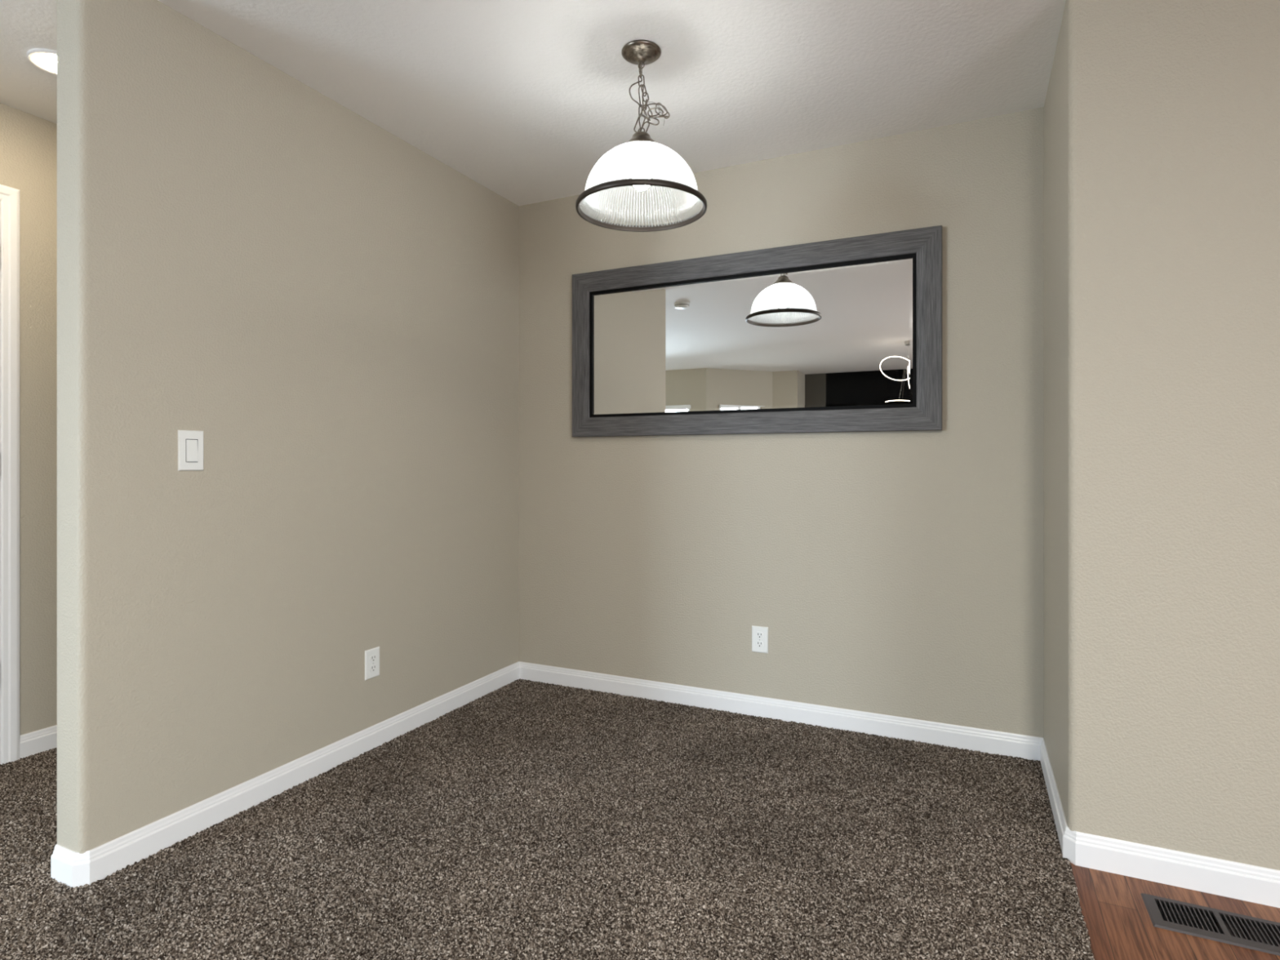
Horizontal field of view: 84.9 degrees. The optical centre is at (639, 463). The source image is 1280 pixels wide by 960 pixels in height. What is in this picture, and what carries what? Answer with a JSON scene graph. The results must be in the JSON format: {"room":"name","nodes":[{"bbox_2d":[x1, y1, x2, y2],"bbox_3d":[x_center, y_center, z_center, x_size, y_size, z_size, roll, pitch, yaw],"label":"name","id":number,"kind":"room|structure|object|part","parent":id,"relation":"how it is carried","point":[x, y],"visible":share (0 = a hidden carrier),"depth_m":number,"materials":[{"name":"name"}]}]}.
{"room":"dining room","nodes":[
{"label":"dining room","id":0,"kind":"room"},
{"bbox_2d":[0,102,57,735],"bbox_3d":[-2.380,-0.100,2.688,0.120,2.460,3.420,0,0,25],"label":"wall","id":1,"kind":"structure","parent":0,"point":[28,142],"depth_m":2.68,"materials":[{"name":"beige paint"}]},
{"bbox_2d":[0,184,19,764],"bbox_3d":[-2.575,0.048,2.253,0.137,2.148,0.886,0,0,25],"label":"trim","id":2,"kind":"structure","parent":1,"relation":"attached to","point":[9,197],"depth_m":2.59,"materials":[{"name":"white paint"}]},
{"bbox_2d":[19,724,57,759],"bbox_3d":[-1.989,1.074,3.363,0.012,0.095,1.625,0,0,25],"label":"baseboard","id":3,"kind":"structure","parent":1,"relation":"attached to","point":[33,743],"depth_m":2.68,"materials":[{"name":"white paint"}]},
{"bbox_2d":[57,0,518,853],"bbox_3d":[-1.082,-0.100,2.810,0.131,2.460,2.092,0,0,25],"label":"wall","id":4,"kind":"structure","parent":0,"point":[248,260],"depth_m":2.26,"materials":[{"name":"beige paint"}]},
{"bbox_2d":[177,430,203,471],"bbox_3d":[-1.342,-0.037,2.093,0.010,0.120,0.075,0,0,25],"label":"light switch","id":5,"kind":"object","parent":4,"relation":"attached to","point":[190,443],"visible":1,"depth_m":2.09,"materials":[{"name":"white plastic"}]},
{"bbox_2d":[50,661,519,888],"bbox_3d":[-1.110,1.074,2.750,0.156,0.095,1.985,0,0,25],"label":"baseboard","id":6,"kind":"structure","parent":4,"relation":"attached to","point":[73,868],"depth_m":2.25,"materials":[{"name":"white paint"}]},
{"bbox_2d":[364,646,379,680],"bbox_3d":[-1.043,0.782,2.729,0.008,0.114,0.073,0,0,25],"label":"wall outlet","id":7,"kind":"object","parent":4,"relation":"attached to","point":[371,655],"visible":1,"depth_m":2.72,"materials":[{"name":"white plastic"}]},
{"bbox_2d":[369,664,377,672],"bbox_3d":[-1.041,0.801,2.728,0.004,0.028,0.034,0,0,25],"label":"receptacle","id":8,"kind":"object","parent":7,"relation":"attached to","point":[373,668],"depth_m":2.73,"materials":[{"name":"white plastic"}]},
{"bbox_2d":[369,653,377,662],"bbox_3d":[-1.041,0.762,2.728,0.004,0.028,0.034,0,0,25],"label":"receptacle","id":9,"kind":"object","parent":7,"relation":"attached to","point":[373,657],"depth_m":2.73,"materials":[{"name":"white plastic"}]},
{"bbox_2d":[0,0,1066,206],"bbox_3d":[-1.378,-1.380,-0.200,9.400,0.100,7.850,0,0,25],"label":"ceiling","id":10,"kind":"structure","parent":0,"point":[530,101],"depth_m":2.36,"materials":[{"name":"white paint"}]},
{"bbox_2d":[26,48,57,75],"bbox_3d":[-1.930,-1.322,2.323,0.162,0.018,0.162,0,0,25],"label":"recessed light","id":11,"kind":"object","parent":10,"relation":"in","point":[46,59],"visible":0.44,"depth_m":2.29,"materials":[{"name":"white paint"}]},
{"bbox_2d":[575,40,706,231],"bbox_3d":[0.004,-1.073,2.259,0.423,0.515,0.423,0,0,-30],"label":"pendant lamp","id":12,"kind":"object","parent":10,"relation":"hanging from","point":[641,145],"visible":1,"depth_m":2.24,"materials":[{"name":"silver metal"}]},
{"bbox_3d":[0.004,-0.930,2.259,0.060,0.093,0.060,0,0,25],"label":"light bulb","id":13,"kind":"part","parent":12,"relation":"part of","materials":[{"name":"white glass"}]},
{"bbox_3d":[0.028,-1.183,2.250,0.124,0.239,0.028,0,0,6],"label":"lamp cord","id":14,"kind":"part","parent":12,"relation":"part of","materials":[{"name":"silver metal"}]},
{"bbox_2d":[0,678,1094,959],"bbox_3d":[-2.799,1.115,0.475,5.992,0.016,7.600,0,0,25],"label":"floor","id":15,"kind":"structure","parent":0,"point":[527,820],"depth_m":1.97,"materials":[{"name":"brown carpet"}]},
{"bbox_2d":[518,106,1044,737],"bbox_3d":[0.466,-0.100,3.171,2.362,2.460,0.120,0,0,25],"label":"wall","id":16,"kind":"structure","parent":0,"point":[892,573],"depth_m":2.96,"materials":[{"name":"beige paint"}]},
{"bbox_2d":[572,225,942,436],"bbox_3d":[0.428,-0.530,3.105,1.678,0.802,0.030,0,0,25],"label":"wall mirror","id":17,"kind":"object","parent":16,"relation":"attached to","point":[842,335],"visible":1,"depth_m":3.05,"materials":[{"name":"grey wood"}]},
{"bbox_2d":[592,257,912,414],"bbox_3d":[0.432,-0.530,3.112,1.462,0.586,0.005,0,0,25],"label":"mirror glass","id":18,"kind":"object","parent":17,"relation":"on","point":[833,335],"depth_m":3.06,"materials":[{"name":"silver"}]},
{"bbox_2d":[751,625,768,653],"bbox_3d":[0.526,0.776,3.071,0.073,0.114,0.008,0,0,25],"label":"wall outlet","id":19,"kind":"object","parent":16,"relation":"attached to","point":[759,634],"visible":1,"depth_m":3.07,"materials":[{"name":"white plastic"}]},
{"bbox_2d":[755,640,763,647],"bbox_3d":[0.526,0.795,3.070,0.034,0.028,0.004,0,0,25],"label":"receptacle","id":20,"kind":"object","parent":19,"relation":"attached to","point":[758,643],"depth_m":3.07,"materials":[{"name":"white plastic"}]},
{"bbox_2d":[755,631,763,639],"bbox_3d":[0.526,0.756,3.070,0.034,0.028,0.004,0,0,25],"label":"receptacle","id":21,"kind":"object","parent":19,"relation":"attached to","point":[759,635],"depth_m":3.07,"materials":[{"name":"white plastic"}]},
{"bbox_2d":[519,661,1279,907],"bbox_3d":[1.702,1.074,2.114,5.500,0.095,0.738,0,0,25],"label":"baseboard","id":22,"kind":"structure","parent":16,"relation":"attached to","point":[1026,747],"depth_m":2.67,"materials":[{"name":"white paint"}]},
{"bbox_2d":[1044,0,1279,870],"bbox_3d":[2.853,-0.100,1.645,3.258,2.460,0.845,0,0,25],"label":"wall","id":23,"kind":"structure","parent":0,"point":[1162,117],"depth_m":1.87,"materials":[{"name":"beige paint"}]},
{"bbox_2d":[1069,862,1279,959],"bbox_3d":[1.173,1.143,-1.792,3.168,0.054,6.845,0,0,25],"label":"floor","id":24,"kind":"structure","parent":0,"point":[1119,925],"depth_m":1.71,"materials":[{"name":"red wood"}]},
{"bbox_2d":[1140,893,1279,955],"bbox_3d":[1.402,1.139,1.683,0.300,0.056,0.143,0,0,25],"label":"floor vent","id":25,"kind":"object","parent":24,"relation":"in","point":[1253,933],"visible":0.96,"depth_m":1.69,"materials":[{"name":"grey metal"}]}
]}

